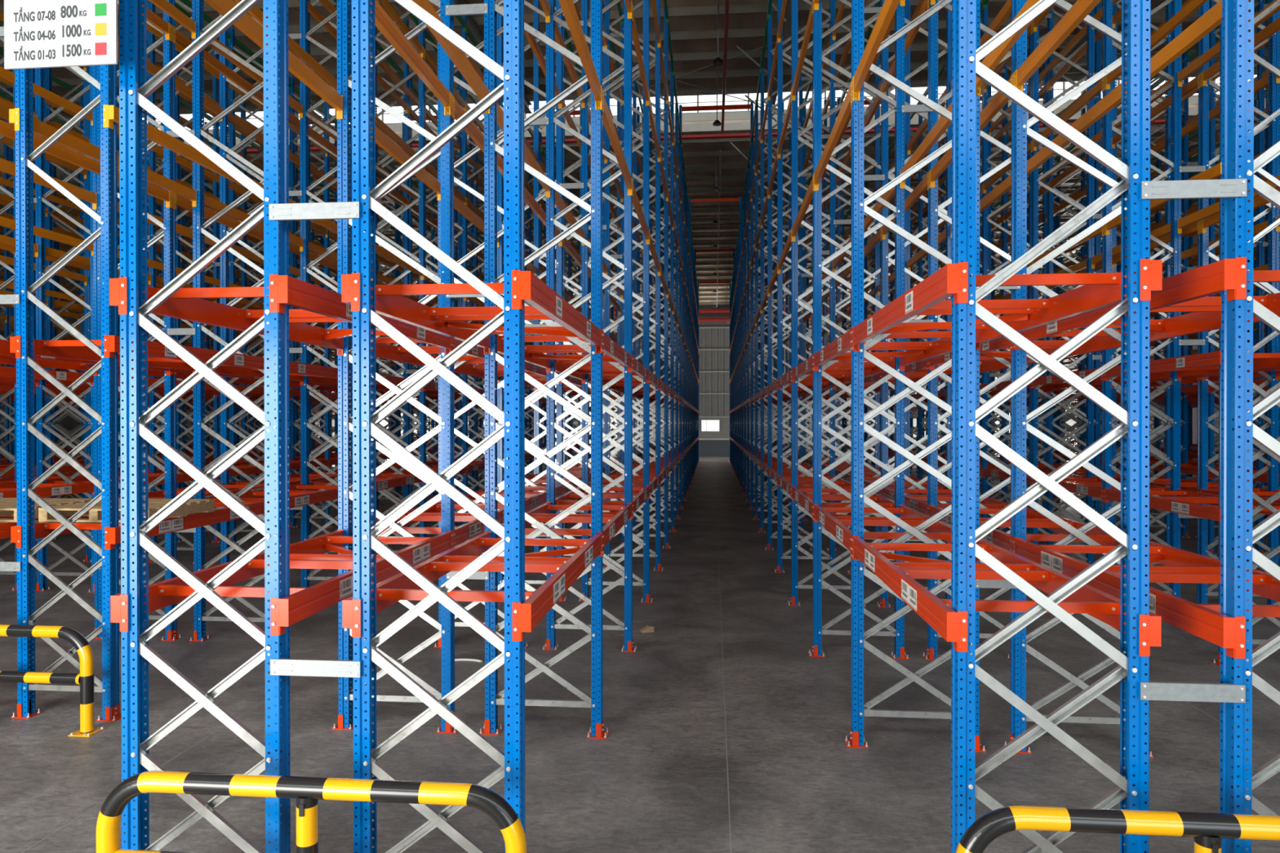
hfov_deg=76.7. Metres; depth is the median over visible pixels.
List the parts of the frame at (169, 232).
upright post, upright post, foot plate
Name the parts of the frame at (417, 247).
upright post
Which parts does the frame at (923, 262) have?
upright post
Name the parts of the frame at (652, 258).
upright post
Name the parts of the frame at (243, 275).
upright post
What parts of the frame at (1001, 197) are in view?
upright post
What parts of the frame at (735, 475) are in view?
upright post, upright post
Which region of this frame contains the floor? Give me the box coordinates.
[0,456,1279,852]
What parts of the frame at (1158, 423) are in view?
upright post, upright post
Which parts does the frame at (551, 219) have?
upright post, foot plate, upright post, foot plate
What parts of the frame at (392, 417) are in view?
upright post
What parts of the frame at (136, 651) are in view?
upright post, upright post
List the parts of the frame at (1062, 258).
upright post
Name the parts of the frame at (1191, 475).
upright post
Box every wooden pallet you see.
[0,497,93,522]
[38,497,214,522]
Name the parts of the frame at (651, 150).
upright post, upright post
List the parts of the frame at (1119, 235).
upright post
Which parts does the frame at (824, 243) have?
upright post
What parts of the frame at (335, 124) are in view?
upright post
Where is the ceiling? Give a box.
[0,0,1270,303]
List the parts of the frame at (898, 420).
foot plate, upright post, upright post, foot plate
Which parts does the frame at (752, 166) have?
upright post, upright post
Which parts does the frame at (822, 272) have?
upright post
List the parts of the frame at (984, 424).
upright post, upright post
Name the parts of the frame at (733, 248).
upright post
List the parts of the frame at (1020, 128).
foot plate, upright post, upright post, foot plate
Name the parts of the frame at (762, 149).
upright post, upright post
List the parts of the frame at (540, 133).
upright post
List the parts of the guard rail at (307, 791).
rail, post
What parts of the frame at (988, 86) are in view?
upright post, upright post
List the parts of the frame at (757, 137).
upright post, upright post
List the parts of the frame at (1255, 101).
upright post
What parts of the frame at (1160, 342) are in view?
upright post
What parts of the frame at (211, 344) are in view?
upright post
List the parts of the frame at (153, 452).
upright post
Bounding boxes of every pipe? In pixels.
[146,118,1214,156]
[610,307,871,313]
[613,314,999,320]
[716,150,721,306]
[720,0,729,132]
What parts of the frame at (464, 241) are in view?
upright post, upright post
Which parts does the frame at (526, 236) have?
upright post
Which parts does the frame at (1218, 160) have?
upright post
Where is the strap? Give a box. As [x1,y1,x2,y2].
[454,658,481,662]
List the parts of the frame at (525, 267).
upright post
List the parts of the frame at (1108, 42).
upright post, upright post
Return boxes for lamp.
[712,27,723,65]
[712,89,721,125]
[712,158,719,191]
[712,204,718,224]
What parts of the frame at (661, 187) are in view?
upright post, upright post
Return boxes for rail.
[0,0,1265,301]
[0,48,81,97]
[0,66,93,125]
[0,91,8,99]
[0,97,37,119]
[0,108,8,120]
[0,119,173,208]
[0,157,97,208]
[0,216,93,255]
[0,234,38,257]
[0,243,15,257]
[0,339,173,375]
[0,355,97,375]
[0,365,93,386]
[0,377,39,386]
[0,381,16,386]
[0,382,87,391]
[0,385,1269,477]
[0,472,75,480]
[0,481,17,484]
[0,482,37,488]
[0,482,95,497]
[0,515,71,538]
[0,624,106,737]
[8,94,79,132]
[8,107,196,206]
[9,335,195,373]
[10,516,120,548]
[26,252,133,281]
[34,382,90,386]
[39,117,150,169]
[42,245,151,284]
[42,379,151,392]
[44,471,151,483]
[46,473,120,480]
[95,770,526,852]
[98,366,223,379]
[98,375,193,389]
[102,201,220,246]
[103,104,268,189]
[104,334,269,369]
[104,501,269,549]
[106,248,192,279]
[106,473,193,488]
[109,276,342,355]
[110,529,343,631]
[115,124,192,169]
[116,62,163,94]
[117,4,192,61]
[117,41,222,120]
[118,0,172,41]
[118,482,223,497]
[146,159,191,183]
[148,0,195,38]
[151,275,231,302]
[152,466,213,476]
[153,168,231,204]
[154,386,220,393]
[156,390,218,396]
[164,89,219,126]
[172,25,266,103]
[173,2,217,39]
[173,192,266,240]
[173,368,260,379]
[173,485,264,498]
[180,0,230,42]
[184,127,213,146]
[196,26,302,118]
[201,60,263,110]
[202,168,263,203]
[202,193,302,251]
[202,275,263,298]
[203,382,264,393]
[204,0,342,119]
[204,466,263,478]
[205,483,303,508]
[214,365,303,384]
[217,36,263,72]
[226,113,299,165]
[226,128,263,151]
[227,377,300,388]
[227,473,300,489]
[231,244,305,279]
[232,36,290,89]
[234,0,267,27]
[246,392,291,399]
[269,274,453,354]
[270,529,453,635]
[275,192,364,250]
[286,110,349,156]
[288,35,350,102]
[288,48,328,84]
[288,91,324,121]
[288,164,312,182]
[288,242,350,274]
[288,360,351,379]
[288,380,337,386]
[288,389,328,398]
[289,459,328,470]
[289,475,351,485]
[289,488,337,508]
[291,84,337,127]
[297,0,350,53]
[303,107,373,164]
[304,241,373,280]
[306,164,350,195]
[306,274,337,288]
[307,480,337,490]
[309,376,373,386]
[311,384,351,391]
[311,468,337,474]
[312,178,334,195]
[318,0,373,57]
[328,123,350,140]
[341,272,489,354]
[342,531,490,637]
[343,102,440,199]
[344,336,434,366]
[345,501,440,548]
[370,0,452,117]
[370,111,416,156]
[370,242,424,279]
[370,374,424,391]
[371,475,425,492]
[375,40,404,78]
[375,53,420,109]
[375,73,408,113]
[375,163,420,202]
[375,176,408,207]
[376,384,418,392]
[376,391,396,396]
[377,0,424,58]
[377,152,397,170]
[377,272,420,297]
[377,280,408,297]
[380,164,392,173]
[382,466,402,471]
[382,468,405,472]
[403,7,418,26]
[408,105,437,137]
[408,199,437,226]
[408,295,438,306]
[410,80,437,115]
[410,180,431,198]
[411,0,489,114]
[414,395,438,399]
[424,48,466,111]
[424,164,466,205]
[424,275,466,301]
[424,382,466,395]
[425,466,466,484]
[426,30,459,79]
[426,107,459,152]
[426,203,459,232]
[426,294,438,304]
[426,390,460,398]
[426,461,438,465]
[429,1,439,11]
[452,94,506,176]
[453,30,498,104]
[453,195,498,247]
[453,337,507,364]
[453,507,507,546]
[454,364,499,383]
[455,15,466,31]
[455,134,470,152]
[461,80,484,115]
[461,146,484,177]
[464,488,484,499]
[466,23,484,53]
[466,102,484,133]
[466,198,495,229]
[466,232,484,251]
[466,297,484,306]
[466,462,484,475]
[472,230,484,240]
[473,387,484,395]
[474,320,484,324]
[477,155,484,166]
[491,102,550,197]
[491,334,550,373]
[497,502,550,537]
[502,105,536,159]
[502,238,536,275]
[502,377,536,391]
[503,473,536,491]
[511,270,603,353]
[511,532,603,641]
[524,15,562,108]
[524,186,562,246]
[524,361,562,383]
[524,454,533,460]
[524,484,563,512]
[528,127,542,151]
[539,0,550,22]
[539,160,546,173]
[539,271,555,292]
[542,146,555,173]
[542,397,556,405]
[555,22,584,107]
[555,190,585,245]
[555,363,585,383]
[555,486,585,511]
[559,0,602,111]
[562,100,581,150]
[562,238,589,273]
[562,375,589,390]
[563,473,589,494]
[564,27,581,78]
[564,199,577,217]
[564,293,582,313]
[564,390,582,399]
[573,3,581,20]
[588,43,604,88]
[588,106,607,164]
[588,154,604,202]
[588,239,607,275]
[588,266,604,295]
[588,375,607,390]
[589,466,604,481]
[598,88,632,196]
[598,502,632,554]
[602,1,604,25]
[602,23,607,48]
[602,329,632,372]
[609,30,620,76]
[609,49,622,105]
[609,107,620,141]
[609,162,622,202]
[609,200,620,231]
[609,270,622,298]
[609,294,621,315]
[610,383,622,395]
[610,389,621,396]
[610,460,621,471]
[617,2,622,24]
[625,0,632,21]
[629,8,649,106]
[629,181,649,244]
[632,355,649,382]
[632,485,649,519]
[636,80,643,113]
[636,152,643,178]
[636,230,643,253]
[636,311,643,327]
[636,393,643,399]
[647,97,661,161]
[649,234,661,275]
[649,370,661,390]
[649,474,661,497]
[651,0,661,47]
[660,39,668,103]
[660,151,668,200]
[660,265,668,297]
[660,466,668,481]
[661,380,668,395]
[663,0,668,22]
[666,100,674,145]
[666,195,674,230]
[668,21,674,75]
[668,290,674,314]
[668,386,674,398]
[668,461,674,475]
[674,73,679,115]
[674,142,679,177]
[674,225,679,252]
[674,308,679,326]
[674,391,679,401]
[674,456,679,466]
[678,110,682,147]
[678,171,682,203]
[678,245,682,270]
[678,320,682,337]
[678,453,682,461]
[679,395,682,403]
[680,267,684,284]
[681,147,684,173]
[681,203,684,223]
[684,171,687,194]
[687,193,689,213]
[688,213,691,228]
[737,224,739,240]
[741,193,743,211]
[743,168,746,192]
[746,144,750,171]
[746,200,750,222]
[746,266,750,283]
[746,331,750,344]
[750,107,755,145]
[750,168,755,201]
[750,244,755,268]
[750,319,755,336]
[750,394,755,403]
[750,453,755,462]
[754,71,761,112]
[754,141,761,175]
[754,224,761,250]
[754,307,759,325]
[754,391,759,400]
[754,457,759,466]
[760,16,767,72]
[760,97,768,143]
[760,193,767,228]
[760,289,767,313]
[760,386,767,398]
[760,461,767,473]
[767,0,772,19]
[767,38,777,101]
[767,151,777,199]
[767,265,777,297]
[767,379,777,395]
[767,466,777,482]
[777,0,786,44]
[777,88,791,159]
[777,231,791,274]
[777,369,791,389]
[777,475,791,495]
[782,174,788,200]
[791,0,816,100]
[791,176,816,242]
[791,354,813,382]
[791,486,813,520]
[800,101,812,137]
[800,199,812,226]
[800,291,812,312]
[800,388,811,398]
[801,461,811,466]
[802,311,812,325]
[803,74,812,111]
[803,142,812,170]
[803,224,812,249]
[803,458,811,465]
[805,171,812,191]
[813,79,855,191]
[813,328,851,371]
[813,503,851,558]
[822,11,829,47]
[822,40,829,76]
[822,93,829,123]
[822,160,829,181]
[822,190,829,212]
[822,266,829,279]
[822,291,829,303]
[822,382,829,390]
[822,464,829,473]
[825,111,836,142]
[825,320,836,335]
[832,2,844,39]
[832,111,851,156]
[832,237,851,272]
[832,373,851,389]
[832,475,851,485]
[835,29,851,82]
[835,146,851,188]
[835,265,850,288]
[835,382,850,391]
[835,468,850,482]
[838,78,850,104]
[838,146,850,170]
[838,225,850,248]
[838,308,850,324]
[838,394,850,400]
[843,208,850,219]
[850,84,881,155]
[850,226,881,273]
[850,373,881,389]
[850,475,880,495]
[851,0,900,102]
[851,262,968,351]
[851,534,967,652]
[863,5,899,88]
[863,97,875,120]
[863,186,894,232]
[863,288,874,303]
[863,360,894,377]
[864,13,875,46]
[864,169,875,187]
[873,493,894,515]
[877,53,894,90]
[877,162,894,190]
[877,271,894,294]
[877,382,894,394]
[880,138,894,165]
[880,359,928,377]
[880,450,894,457]
[880,487,928,515]
[881,0,928,94]
[881,171,928,239]
[899,102,951,188]
[899,337,971,370]
[899,504,971,558]
[904,101,919,128]
[906,373,946,387]
[906,475,945,494]
[907,0,924,32]
[907,86,950,154]
[907,228,947,270]
[910,393,918,399]
[918,131,946,171]
[918,220,946,248]
[918,389,946,399]
[919,58,946,104]
[920,457,944,466]
[928,73,1013,188]
[928,337,1013,370]
[928,504,1012,551]
[946,0,982,64]
[946,84,982,137]
[946,184,982,223]
[950,358,1010,377]
[951,0,1011,91]
[951,174,1011,238]
[955,805,1279,852]
[975,0,1039,96]
[975,258,1162,350]
[975,538,1161,656]
[979,467,982,477]
[979,494,1009,504]
[980,200,1000,221]
[982,0,989,9]
[982,22,1032,93]
[982,141,1031,193]
[982,380,1031,394]
[982,467,1031,485]
[988,387,1027,395]
[989,84,1030,135]
[989,187,1028,220]
[992,188,1011,205]
[995,285,1028,299]
[1002,81,1048,136]
[1002,182,1048,223]
[1004,462,1047,470]
[1010,285,1048,299]
[1013,0,1101,92]
[1018,81,1127,182]
[1022,333,1126,368]
[1026,507,1119,545]
[1027,157,1057,184]
[1031,76,1104,151]
[1031,225,1103,264]
[1031,368,1103,388]
[1031,478,1103,502]
[1032,4,1054,32]
[1036,23,1090,84]
[1036,147,1084,186]
[1038,382,1071,390]
[1039,469,1085,478]
[1045,183,1097,222]
[1045,388,1097,397]
[1046,88,1088,127]
[1047,384,1102,393]
[1047,467,1097,477]
[1048,31,1102,90]
[1048,144,1107,191]
[1048,261,1107,289]
[1053,142,1071,156]
[1055,259,1090,273]
[1057,133,1088,162]
[1084,102,1121,134]
[1090,476,1175,496]
[1091,0,1118,29]
[1091,75,1177,143]
[1091,222,1176,268]
[1091,370,1176,387]
[1097,380,1164,392]
[1098,18,1167,81]
[1098,139,1169,190]
[1098,468,1168,482]
[1101,109,1121,128]
[1103,162,1222,235]
[1103,351,1221,381]
[1103,488,1220,521]
[1104,0,1208,90]
[1109,374,1199,388]
[1110,4,1127,28]
[1110,73,1200,148]
[1110,220,1199,268]
[1111,476,1199,492]
[1117,156,1157,182]
[1149,463,1206,475]
[1149,541,1279,602]
[1150,0,1250,79]
[1150,48,1198,89]
[1150,66,1165,80]
[1150,292,1279,342]
[1150,383,1207,393]
[1157,129,1198,159]
[1169,371,1269,387]
[1171,219,1270,266]
[1172,0,1191,14]
[1172,74,1275,143]
[1177,0,1279,86]
[1177,175,1279,233]
[1177,358,1279,380]
[1177,488,1279,515]
[1180,478,1269,497]
[1185,389,1249,396]
[1185,462,1257,470]
[1186,0,1250,55]
[1191,154,1198,161]
[1191,159,1219,177]
[1199,488,1279,503]
[1200,17,1279,87]
[1200,187,1279,233]
[1200,367,1279,380]
[1206,88,1266,130]
[1207,0,1268,48]
[1208,377,1279,393]
[1208,469,1279,484]
[1209,40,1270,82]
[1213,142,1219,148]
[1213,151,1263,179]
[1253,260,1279,270]
[1262,168,1279,181]
[1275,66,1279,83]
[1275,216,1279,231]
[1275,370,1279,379]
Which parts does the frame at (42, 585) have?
upright post, foot plate, upright post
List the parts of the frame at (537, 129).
upright post, upright post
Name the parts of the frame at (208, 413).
upright post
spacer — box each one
[0,26,4,37]
[0,294,19,304]
[0,561,22,571]
[26,197,37,203]
[166,129,195,137]
[167,328,195,335]
[175,527,195,533]
[214,262,230,266]
[215,479,231,483]
[269,201,360,220]
[270,657,361,677]
[288,33,301,39]
[288,190,302,196]
[288,347,302,353]
[289,506,302,510]
[406,369,418,373]
[412,146,420,151]
[445,3,488,16]
[445,293,485,297]
[446,571,488,579]
[475,381,484,384]
[524,117,548,125]
[524,324,549,326]
[524,534,549,537]
[559,20,583,27]
[559,182,583,189]
[560,510,584,512]
[588,224,606,230]
[609,32,622,37]
[609,254,622,258]
[801,76,811,80]
[801,172,812,176]
[801,273,811,277]
[822,23,829,27]
[822,133,829,138]
[822,250,829,254]
[833,81,850,88]
[833,219,851,224]
[863,173,884,181]
[863,512,882,515]
[864,6,882,13]
[901,104,933,112]
[906,539,933,541]
[908,319,933,322]
[975,285,1020,289]
[975,579,1017,588]
[989,373,1004,377]
[1036,127,1047,132]
[1044,13,1051,18]
[1092,213,1102,218]
[1092,355,1113,359]
[1092,496,1101,500]
[1138,681,1245,702]
[1139,178,1246,199]
[1177,513,1202,518]
[1178,165,1205,172]
[1178,338,1204,345]
[1186,161,1198,165]
[1186,266,1197,271]
[1186,476,1197,479]
[1262,241,1279,246]
[1262,485,1279,489]
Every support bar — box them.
[0,382,1279,491]
[40,339,103,349]
[40,522,123,531]
[118,496,164,498]
[152,286,268,298]
[153,583,306,599]
[161,490,210,496]
[176,488,232,491]
[210,497,264,502]
[214,502,256,506]
[222,484,264,488]
[233,481,264,484]
[242,309,330,321]
[243,559,352,571]
[251,491,311,497]
[262,489,321,492]
[263,553,382,560]
[288,317,348,323]
[294,484,337,490]
[312,482,335,485]
[323,328,387,336]
[323,535,431,544]
[364,337,422,343]
[372,282,503,299]
[373,587,536,602]
[376,474,413,477]
[376,477,396,479]
[379,472,412,474]
[381,526,455,533]
[395,346,443,354]
[395,515,477,523]
[401,470,438,472]
[404,351,440,355]
[404,511,473,515]
[427,306,545,319]
[428,560,564,574]
[434,355,484,360]
[434,503,504,509]
[440,315,552,324]
[441,555,571,564]
[454,360,498,364]
[454,499,502,504]
[471,364,503,370]
[471,493,537,499]
[476,491,541,493]
[477,326,570,334]
[478,537,590,547]
[497,335,585,344]
[497,369,525,373]
[498,528,591,537]
[502,486,546,490]
[506,373,542,376]
[524,344,591,351]
[524,480,569,483]
[524,516,612,523]
[526,478,568,479]
[527,350,587,355]
[528,484,556,486]
[528,513,616,517]
[531,376,546,379]
[533,475,582,478]
[545,354,612,361]
[545,504,625,511]
[555,360,619,364]
[555,499,624,505]
[564,466,591,470]
[566,470,591,473]
[568,363,624,368]
[568,493,637,499]
[571,492,639,494]
[577,368,617,369]
[582,369,635,374]
[582,487,644,492]
[588,373,618,375]
[588,484,643,487]
[602,375,643,378]
[602,480,652,484]
[608,475,656,479]
[610,473,655,475]
[615,383,655,386]
[615,471,661,474]
[622,467,664,470]
[632,464,664,466]
[632,466,664,467]
[633,462,671,463]
[764,462,801,464]
[766,464,807,466]
[772,466,811,468]
[772,468,809,471]
[776,471,813,474]
[781,475,834,479]
[782,474,829,476]
[784,382,823,386]
[786,480,843,481]
[788,481,845,485]
[797,377,843,379]
[797,485,851,488]
[797,488,851,493]
[798,373,845,378]
[804,493,875,496]
[806,495,879,502]
[810,368,851,371]
[810,372,851,374]
[821,502,894,507]
[821,506,905,515]
[822,361,878,367]
[825,464,866,466]
[827,366,875,368]
[828,357,894,362]
[832,515,927,519]
[835,466,874,468]
[835,468,879,471]
[837,519,933,528]
[839,351,906,359]
[847,471,876,475]
[863,341,934,349]
[863,476,911,480]
[863,532,951,539]
[866,347,927,351]
[867,542,988,552]
[871,330,951,338]
[871,481,927,485]
[880,314,1030,334]
[888,485,945,489]
[890,488,951,493]
[891,561,1034,570]
[893,322,988,332]
[901,568,1050,584]
[904,373,927,377]
[905,371,927,373]
[905,494,951,496]
[910,496,983,503]
[916,308,1034,316]
[925,297,1050,311]
[937,360,983,367]
[937,503,1008,508]
[938,598,1119,617]
[942,508,1027,516]
[971,271,1120,288]
[979,351,1010,356]
[979,356,1009,361]
[979,517,1063,521]
[979,520,1075,528]
[1000,346,1060,349]
[1009,533,1119,543]
[1031,340,1068,346]
[1038,544,1165,557]
[1048,328,1120,337]
[1062,478,1098,481]
[1066,481,1120,483]
[1067,475,1084,478]
[1076,483,1110,486]
[1084,319,1165,328]
[1106,564,1220,573]
[1110,318,1164,332]
[1111,487,1166,490]
[1112,572,1270,588]
[1149,490,1188,496]
[1150,306,1221,312]
[1155,496,1218,498]
[1164,497,1218,503]
[1166,294,1271,307]
[1195,603,1279,617]
[1208,488,1262,491]
[1208,505,1279,511]
[1247,270,1279,282]
[1253,352,1279,358]
[1253,491,1277,495]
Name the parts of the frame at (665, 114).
upright post, upright post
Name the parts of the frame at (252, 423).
upright post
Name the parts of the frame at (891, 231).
upright post, upright post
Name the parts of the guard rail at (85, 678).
rail, plate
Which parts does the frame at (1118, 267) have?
upright post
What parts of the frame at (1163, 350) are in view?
upright post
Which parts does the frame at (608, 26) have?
upright post, upright post, foot plate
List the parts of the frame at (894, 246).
upright post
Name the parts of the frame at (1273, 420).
upright post, upright post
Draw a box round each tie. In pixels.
[410,115,437,120]
[555,109,591,115]
[681,104,750,113]
[690,198,739,204]
[695,248,733,253]
[698,281,729,284]
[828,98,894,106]
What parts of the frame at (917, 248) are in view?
upright post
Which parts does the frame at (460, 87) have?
upright post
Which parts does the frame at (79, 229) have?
upright post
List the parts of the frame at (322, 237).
upright post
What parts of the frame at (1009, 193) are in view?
upright post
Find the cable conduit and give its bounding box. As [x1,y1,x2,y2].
[716,0,719,89]
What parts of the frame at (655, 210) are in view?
upright post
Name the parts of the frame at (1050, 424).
upright post, upright post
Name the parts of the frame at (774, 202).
upright post, upright post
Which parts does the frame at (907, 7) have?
upright post, upright post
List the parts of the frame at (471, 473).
upright post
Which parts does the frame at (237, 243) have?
upright post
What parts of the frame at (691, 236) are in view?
upright post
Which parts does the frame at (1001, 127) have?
upright post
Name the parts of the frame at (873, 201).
upright post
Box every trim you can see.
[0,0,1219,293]
[1,468,1277,852]
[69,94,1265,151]
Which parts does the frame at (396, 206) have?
upright post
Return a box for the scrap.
[640,625,654,632]
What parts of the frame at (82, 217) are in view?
upright post, upright post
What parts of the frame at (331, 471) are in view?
upright post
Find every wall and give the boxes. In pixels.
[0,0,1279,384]
[0,123,334,478]
[378,302,1009,457]
[1065,220,1265,459]
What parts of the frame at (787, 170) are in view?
upright post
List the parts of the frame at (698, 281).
upright post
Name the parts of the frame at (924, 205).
upright post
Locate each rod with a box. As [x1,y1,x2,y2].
[648,41,776,87]
[648,72,765,106]
[668,164,754,200]
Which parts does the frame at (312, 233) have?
upright post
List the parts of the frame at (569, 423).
upright post, upright post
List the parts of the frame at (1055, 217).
upright post, upright post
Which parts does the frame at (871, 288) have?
upright post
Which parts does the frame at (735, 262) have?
upright post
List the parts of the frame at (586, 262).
upright post, upright post, foot plate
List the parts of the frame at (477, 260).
upright post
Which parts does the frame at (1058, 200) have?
upright post, upright post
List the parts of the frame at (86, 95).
foot plate, upright post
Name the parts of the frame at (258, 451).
upright post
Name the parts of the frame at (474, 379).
upright post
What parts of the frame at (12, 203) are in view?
upright post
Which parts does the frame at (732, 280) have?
upright post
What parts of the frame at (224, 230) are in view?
upright post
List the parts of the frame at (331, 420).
upright post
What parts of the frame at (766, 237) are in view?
upright post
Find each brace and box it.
[80,363,89,366]
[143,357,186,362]
[288,373,314,376]
[323,328,377,340]
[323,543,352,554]
[434,509,455,512]
[445,321,580,337]
[456,355,480,361]
[497,371,533,376]
[501,546,581,556]
[529,353,618,362]
[563,387,590,390]
[573,369,639,375]
[586,511,619,514]
[602,379,653,384]
[617,386,654,390]
[729,142,759,171]
[736,45,783,85]
[744,94,777,121]
[768,0,786,22]
[774,391,805,393]
[776,386,813,389]
[786,378,842,383]
[804,367,873,374]
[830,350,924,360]
[830,513,851,516]
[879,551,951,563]
[915,368,951,373]
[979,351,1027,359]
[1026,384,1054,387]
[1093,377,1120,380]
[1117,554,1164,565]
[1164,365,1218,371]
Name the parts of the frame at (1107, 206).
upright post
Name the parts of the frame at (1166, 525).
upright post, upright post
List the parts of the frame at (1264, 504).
foot plate, upright post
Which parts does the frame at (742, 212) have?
upright post, upright post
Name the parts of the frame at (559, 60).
upright post, upright post, foot plate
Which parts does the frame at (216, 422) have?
upright post, upright post, foot plate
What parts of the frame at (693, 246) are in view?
upright post, upright post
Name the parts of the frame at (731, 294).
upright post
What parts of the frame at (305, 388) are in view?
upright post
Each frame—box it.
[0,36,18,591]
[0,68,36,540]
[0,88,11,478]
[0,204,11,449]
[9,146,45,477]
[10,64,121,721]
[35,65,99,591]
[44,66,88,540]
[51,142,84,497]
[54,203,79,448]
[76,215,79,433]
[78,126,106,496]
[80,84,120,498]
[83,36,133,561]
[92,0,182,640]
[119,0,290,852]
[142,84,166,490]
[142,179,145,448]
[146,186,163,490]
[147,0,204,563]
[151,122,185,488]
[170,238,191,486]
[173,48,221,542]
[184,214,186,443]
[184,218,207,484]
[189,0,276,641]
[191,121,220,463]
[191,217,213,462]
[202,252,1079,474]
[204,121,236,481]
[212,197,239,479]
[219,13,267,586]
[227,278,241,479]
[228,26,266,542]
[240,96,264,527]
[244,136,267,479]
[249,175,263,479]
[255,242,264,475]
[288,75,332,528]
[288,176,314,472]
[288,196,315,471]
[293,131,331,515]
[299,0,365,587]
[304,0,352,552]
[314,241,332,468]
[320,195,346,471]
[321,239,335,441]
[332,0,457,733]
[334,124,350,505]
[335,127,371,515]
[351,0,524,852]
[370,0,426,554]
[375,122,405,506]
[376,18,409,545]
[377,187,399,497]
[377,217,396,462]
[378,244,393,431]
[392,270,413,441]
[398,204,420,492]
[400,241,419,457]
[408,71,438,526]
[411,186,434,499]
[413,262,430,457]
[419,257,437,456]
[425,15,467,537]
[426,230,437,455]
[430,191,457,493]
[434,4,528,649]
[453,120,478,491]
[453,222,474,487]
[457,71,496,526]
[467,238,483,478]
[468,131,484,490]
[471,224,484,477]
[477,259,484,475]
[479,0,608,738]
[497,0,567,601]
[524,128,542,506]
[524,225,533,476]
[524,266,543,469]
[525,208,544,475]
[528,166,556,492]
[533,0,589,555]
[542,0,636,652]
[543,189,571,491]
[563,15,604,547]
[564,221,580,462]
[564,244,572,459]
[564,260,577,461]
[570,200,591,457]
[577,240,579,459]
[578,0,653,603]
[579,62,621,528]
[602,0,663,571]
[602,150,626,500]
[602,264,613,450]
[609,106,641,509]
[613,291,617,448]
[620,6,671,548]
[626,235,642,448]
[632,61,675,532]
[640,206,654,436]
[640,209,655,446]
[641,102,680,519]
[648,104,684,509]
[652,240,663,442]
[652,257,654,434]
[656,162,686,501]
[660,185,688,494]
[666,207,690,488]
[668,197,692,484]
[671,235,693,479]
[674,245,693,475]
[678,248,696,470]
[678,262,695,473]
[681,274,697,467]
[681,282,697,465]
[684,280,699,461]
[728,280,741,461]
[729,293,746,463]
[730,286,746,465]
[732,248,750,470]
[732,280,749,467]
[733,262,750,473]
[734,245,755,476]
[736,233,759,479]
[738,196,761,484]
[741,202,767,489]
[742,183,768,495]
[745,160,777,502]
[748,102,785,510]
[752,99,791,520]
[753,289,764,432]
[758,57,804,533]
[759,256,773,473]
[764,1,813,551]
[764,247,773,432]
[766,237,785,479]
[772,200,785,438]
[773,201,799,485]
[774,0,836,573]
[783,160,812,502]
[783,182,807,493]
[787,0,866,607]
[797,99,826,502]
[802,97,840,520]
[807,272,823,449]
[808,0,909,658]
[821,75,850,513]
[822,271,836,456]
[826,1,879,551]
[826,243,846,453]
[835,260,850,439]
[841,194,864,457]
[844,0,986,751]
[846,262,850,449]
[847,0,910,573]
[863,218,874,480]
[864,180,893,480]
[867,249,872,464]
[872,200,894,465]
[876,0,951,607]
[880,156,911,486]
[888,207,912,486]
[893,246,912,470]
[904,112,928,502]
[910,189,928,478]
[911,260,924,474]
[915,248,938,477]
[918,93,946,503]
[922,0,1027,662]
[922,168,946,494]
[940,102,946,485]
[944,240,946,472]
[945,53,991,517]
[951,0,1151,852]
[979,103,1008,502]
[979,194,1000,485]
[979,205,994,484]
[981,0,1031,542]
[991,185,1011,497]
[993,289,1009,456]
[1000,197,1024,484]
[1001,60,1047,533]
[1003,0,1153,757]
[1022,167,1044,485]
[1026,175,1056,497]
[1030,7,1094,564]
[1038,241,1060,458]
[1046,3,1101,554]
[1049,90,1085,505]
[1055,155,1088,502]
[1060,200,1080,463]
[1060,227,1085,464]
[1080,361,1102,469]
[1084,205,1107,465]
[1089,101,1127,514]
[1094,97,1125,505]
[1101,0,1182,597]
[1109,0,1173,564]
[1115,177,1124,470]
[1149,51,1189,537]
[1149,86,1182,522]
[1149,250,1155,474]
[1154,175,1182,474]
[1155,147,1191,476]
[1165,198,1192,476]
[1195,60,1248,538]
[1196,0,1279,604]
[1205,0,1265,555]
[1205,88,1219,480]
[1212,0,1279,666]
[1213,226,1219,461]
[1219,0,1279,852]
[1247,207,1265,484]
[1253,93,1266,487]
[1264,85,1270,519]
[1278,208,1279,556]
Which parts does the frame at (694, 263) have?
upright post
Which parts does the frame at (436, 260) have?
upright post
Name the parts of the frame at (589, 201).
upright post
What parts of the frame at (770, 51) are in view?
foot plate, upright post, upright post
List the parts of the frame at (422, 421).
upright post, upright post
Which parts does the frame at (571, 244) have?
upright post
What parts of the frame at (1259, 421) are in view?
upright post, upright post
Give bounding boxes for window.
[146,80,1219,130]
[701,419,719,431]
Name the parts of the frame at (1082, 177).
upright post, upright post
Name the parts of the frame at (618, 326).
upright post, upright post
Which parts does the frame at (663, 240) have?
upright post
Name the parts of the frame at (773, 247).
upright post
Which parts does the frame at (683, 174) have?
upright post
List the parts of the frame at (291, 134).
upright post, upright post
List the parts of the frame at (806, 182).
upright post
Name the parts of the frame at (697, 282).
upright post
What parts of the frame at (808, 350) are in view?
upright post, upright post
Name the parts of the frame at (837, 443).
upright post, upright post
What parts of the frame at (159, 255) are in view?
upright post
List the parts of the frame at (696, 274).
upright post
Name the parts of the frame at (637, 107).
upright post, upright post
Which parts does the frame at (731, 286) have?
upright post, upright post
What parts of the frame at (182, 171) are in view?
upright post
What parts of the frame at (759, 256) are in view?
upright post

